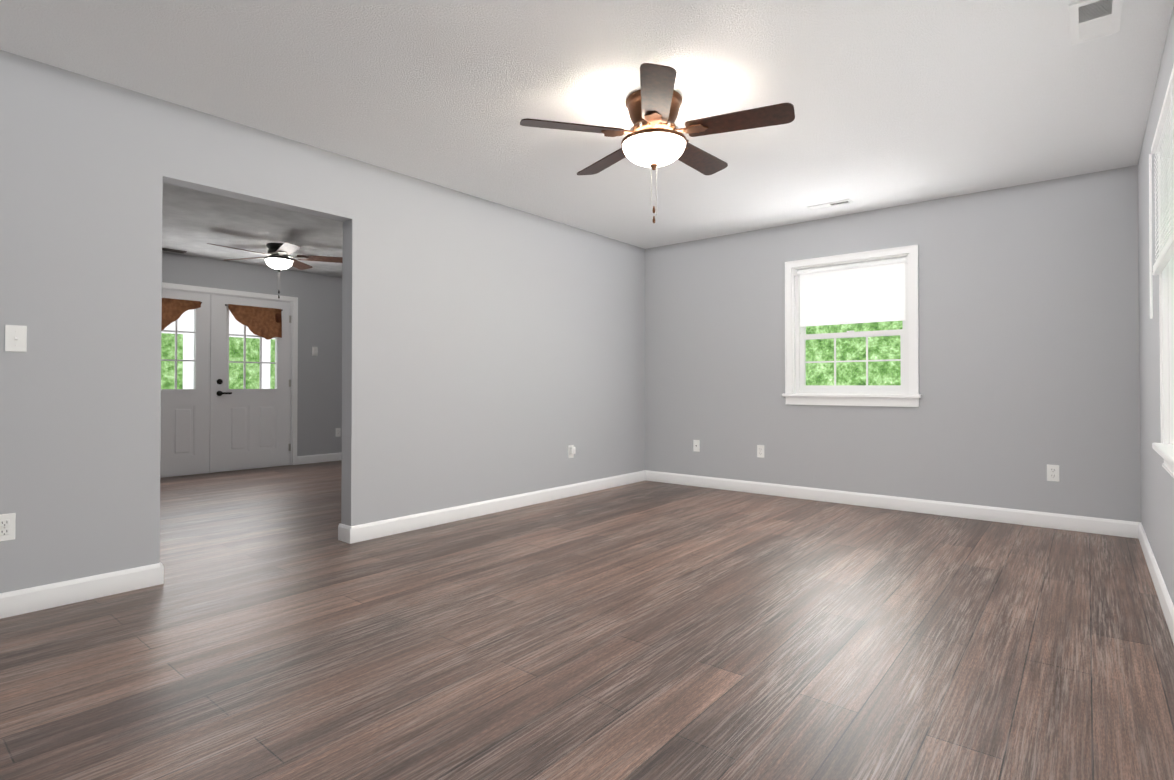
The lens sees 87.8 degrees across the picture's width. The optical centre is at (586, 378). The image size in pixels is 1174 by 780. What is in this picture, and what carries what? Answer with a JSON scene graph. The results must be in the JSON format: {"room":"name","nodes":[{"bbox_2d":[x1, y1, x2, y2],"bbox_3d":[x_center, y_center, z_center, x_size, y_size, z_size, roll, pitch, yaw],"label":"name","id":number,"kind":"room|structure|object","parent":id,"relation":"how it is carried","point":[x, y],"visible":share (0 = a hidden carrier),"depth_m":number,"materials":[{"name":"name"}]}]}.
{"room":"empty living room","nodes":[
{"label":"empty living room","id":0,"kind":"room"},
{"bbox_2d":[162,252,341,455],"bbox_3d":[-4.460,-0.148,6.834,0.150,2.440,5.820,-1,-1,39],"label":"wall","id":1,"kind":"structure","parent":0,"point":[319,406],"depth_m":7.81,"materials":[{"name":"grey paint"}]},
{"bbox_2d":[160,289,210,477],"bbox_3d":[-4.552,0.049,6.592,0.124,2.030,0.896,-1,-1,39],"label":"door","id":2,"kind":"structure","parent":1,"relation":"in","point":[185,433],"depth_m":6.76,"materials":[{"name":"white paint"}]},
{"bbox_2d":[162,282,297,477],"bbox_3d":[-4.305,0.020,6.977,0.126,2.108,1.926,-1,-1,39],"label":"door frame","id":3,"kind":"structure","parent":1,"relation":"attached to","point":[213,292],"depth_m":7.28,"materials":[{"name":"white paint"}]},
{"bbox_2d":[214,295,290,471],"bbox_3d":[-3.975,0.057,7.294,0.124,2.030,0.896,-1,-1,39],"label":"door","id":4,"kind":"structure","parent":1,"relation":"in","point":[252,428],"depth_m":7.27,"materials":[{"name":"white paint"}]},
{"bbox_2d":[312,347,317,355],"bbox_3d":[-3.503,-0.356,7.863,0.027,0.115,0.070,-1,-1,39],"label":"light switch","id":5,"kind":"object","parent":1,"relation":"attached to","point":[314,351],"visible":1,"depth_m":7.85,"materials":[{"name":"white plastic"}]},
{"bbox_2d":[297,452,341,464],"bbox_3d":[-3.111,1.037,8.336,0.014,0.105,1.705,-1,-1,39],"label":"baseboard","id":6,"kind":"structure","parent":1,"relation":"attached to","point":[318,458],"depth_m":7.89,"materials":[{"name":"white wood"}]},
{"bbox_2d":[335,428,340,436],"bbox_3d":[-3.308,0.712,8.104,0.008,0.115,0.070,-1,-1,39],"label":"outlet","id":7,"kind":"object","parent":1,"relation":"attached to","point":[338,432],"visible":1,"depth_m":8.11,"materials":[{"name":"white plastic"}]},
{"bbox_2d":[0,50,644,592],"bbox_3d":[-1.278,-0.177,4.224,0.120,2.440,5.820,-1,-1,39],"label":"wall","id":8,"kind":"structure","parent":0,"point":[492,350],"depth_m":3.69,"materials":[{"name":"grey paint"}]},
{"bbox_2d":[0,513,15,540],"bbox_3d":[-2.503,0.639,2.620,0.008,0.115,0.070,-1,-1,39],"label":"electrical outlet","id":9,"kind":"object","parent":8,"relation":"attached to","point":[7,526],"visible":1,"depth_m":2.63,"materials":[{"name":"white plastic"}]},
{"bbox_2d":[5,325,26,351],"bbox_3d":[-2.480,-0.175,2.649,0.020,0.115,0.070,-1,-1,39],"label":"light switch","id":10,"kind":"object","parent":8,"relation":"attached to","point":[15,338],"visible":1,"depth_m":2.65,"materials":[{"name":"white plastic"}]},
{"bbox_2d":[0,563,163,618],"bbox_3d":[-2.600,0.971,2.511,0.034,0.105,1.454,-1,-1,39],"label":"baseboard","id":11,"kind":"structure","parent":8,"relation":"attached to","point":[29,600],"depth_m":2.80,"materials":[{"name":"white wood"}]},
{"bbox_2d":[338,523,343,541],"bbox_3d":[-0.551,1.001,5.203,0.014,0.105,3.304,-1,-1,39],"label":"baseboard","id":12,"kind":"structure","parent":8,"relation":"attached to","point":[341,526],"depth_m":3.91,"materials":[{"name":"white wood"}]},
{"bbox_2d":[344,470,647,543],"bbox_3d":[-0.455,1.001,5.124,0.034,0.105,3.304,-1,-1,39],"label":"baseboard","id":13,"kind":"structure","parent":8,"relation":"attached to","point":[363,532],"depth_m":4.63,"materials":[{"name":"white wood"}]},
{"bbox_2d":[568,445,575,457],"bbox_3d":[-0.131,0.657,5.486,0.043,0.115,0.070,-1,-1,39],"label":"electrical outlet","id":14,"kind":"object","parent":8,"relation":"attached to","point":[571,450],"visible":1,"depth_m":5.48,"materials":[{"name":"white plastic"}]},
{"bbox_2d":[0,460,1173,779],"bbox_3d":[-1.321,1.103,4.245,8.270,0.120,6.120,-1,-1,39],"label":"floor","id":15,"kind":"structure","parent":0,"point":[272,626],"depth_m":2.30,"materials":[{"name":"brown wood"}]},
{"bbox_2d":[0,0,1173,277],"bbox_3d":[-1.321,-1.447,4.274,8.270,0.100,6.120,-1,-1,39],"label":"ceiling","id":16,"kind":"structure","parent":0,"point":[898,102],"depth_m":2.99,"materials":[{"name":"white paint"}]},
{"bbox_2d":[162,248,186,252],"bbox_3d":[-4.448,-1.367,6.476,0.110,0.010,0.310,-1,-1,39],"label":"ceiling vent","id":17,"kind":"object","parent":16,"relation":"in","point":[171,250],"visible":0.73,"depth_m":6.49,"materials":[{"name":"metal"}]},
{"bbox_2d":[207,242,342,297],"bbox_3d":[-3.184,-1.099,6.242,1.294,0.550,1.265,-1,-1,39],"label":"fan","id":18,"kind":"object","parent":16,"relation":"hanging from","point":[279,258],"visible":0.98,"depth_m":6.21,"materials":[{"name":"brown wood"}]},
{"bbox_2d":[520,63,794,222],"bbox_3d":[0.371,-1.097,3.118,1.309,0.627,1.257,-1,-1,39],"label":"fan","id":19,"kind":"object","parent":16,"relation":"hanging from","point":[654,138],"visible":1,"depth_m":2.97,"materials":[{"name":"brown wood"}]},
{"bbox_2d":[807,199,853,210],"bbox_3d":[1.936,-1.385,4.861,0.330,0.010,0.110,-1,-1,39],"label":"ceiling vent","id":20,"kind":"object","parent":16,"relation":"in","point":[830,204],"visible":1,"depth_m":4.85,"materials":[{"name":"white metal"}]},
{"bbox_2d":[1069,0,1121,44],"bbox_3d":[1.995,-1.414,2.394,0.155,0.009,0.340,-1,-1,39],"label":"ceiling vent","id":21,"kind":"object","parent":16,"relation":"in","point":[1091,19],"visible":1,"depth_m":2.39,"materials":[{"name":"white metal"}]},
{"bbox_2d":[645,165,1140,521],"bbox_3d":[0.573,-0.151,6.567,8.270,2.440,0.150,-1,-1,39],"label":"wall","id":22,"kind":"structure","parent":0,"point":[1028,297],"depth_m":4.64,"materials":[{"name":"grey paint"}]},
{"bbox_2d":[693,440,699,451],"bbox_3d":[1.083,0.663,6.037,0.070,0.115,0.008,-1,-1,39],"label":"outlet","id":23,"kind":"object","parent":22,"relation":"attached to","point":[696,445],"visible":1,"depth_m":6.04,"materials":[{"name":"white plastic"}]},
{"bbox_2d":[757,445,763,457],"bbox_3d":[1.599,0.668,5.614,0.070,0.115,0.008,-1,-1,39],"label":"electrical outlet","id":24,"kind":"object","parent":22,"relation":"attached to","point":[760,451],"visible":1,"depth_m":5.61,"materials":[{"name":"white plastic"}]},
{"bbox_2d":[782,245,921,406],"bbox_3d":[2.231,-0.411,5.177,1.110,1.276,0.200,-1,-1,39],"label":"window","id":25,"kind":"structure","parent":22,"relation":"in","point":[880,285],"depth_m":5.15,"materials":[{"name":"white"}]},
{"bbox_2d":[648,470,1135,537],"bbox_3d":[2.098,1.001,5.197,3.850,0.105,0.014,-1,-1,39],"label":"baseboard","id":26,"kind":"structure","parent":22,"relation":"attached to","point":[1112,527],"depth_m":4.77,"materials":[{"name":"white wood"}]},
{"bbox_2d":[1047,464,1058,481],"bbox_3d":[3.253,0.658,4.256,0.070,0.115,0.008,-1,-1,39],"label":"electrical outlet","id":27,"kind":"object","parent":22,"relation":"attached to","point":[1052,472],"visible":1,"depth_m":4.25,"materials":[{"name":"white plastic"}]},
{"bbox_2d":[1137,6,1173,604],"bbox_3d":[1.818,-0.206,1.685,0.150,2.440,5.820,-1,-1,39],"label":"wall","id":28,"kind":"structure","parent":0,"point":[1157,500],"depth_m":3.16,"materials":[{"name":"grey paint"}]},
{"bbox_2d":[1136,522,1173,642],"bbox_3d":[1.755,0.962,1.723,0.014,0.105,5.820,-1,-1,39],"label":"baseboard","id":29,"kind":"structure","parent":28,"relation":"attached to","point":[1167,606],"depth_m":2.89,"materials":[{"name":"white wood"}]},
{"bbox_2d":[1149,65,1173,477],"bbox_3d":[1.987,-0.316,1.936,0.206,1.361,1.660,-1,-1,39],"label":"window","id":30,"kind":"structure","parent":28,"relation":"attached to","point":[1162,147],"depth_m":2.53,"materials":[{"name":"white"}]},
{"label":"outside","id":31,"kind":"structure","parent":0,"visible":0},
{"bbox_2d":[161,309,274,388],"bbox_3d":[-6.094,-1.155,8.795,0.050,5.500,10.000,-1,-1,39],"label":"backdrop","id":32,"kind":"structure","parent":31,"point":[254,352],"depth_m":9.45,"materials":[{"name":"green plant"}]},
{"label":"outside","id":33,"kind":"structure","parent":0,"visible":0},
{"bbox_2d":[806,321,902,384],"bbox_3d":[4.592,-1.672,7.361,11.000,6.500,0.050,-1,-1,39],"label":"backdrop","id":34,"kind":"structure","parent":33,"point":[887,367],"depth_m":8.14,"materials":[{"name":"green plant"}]}
]}

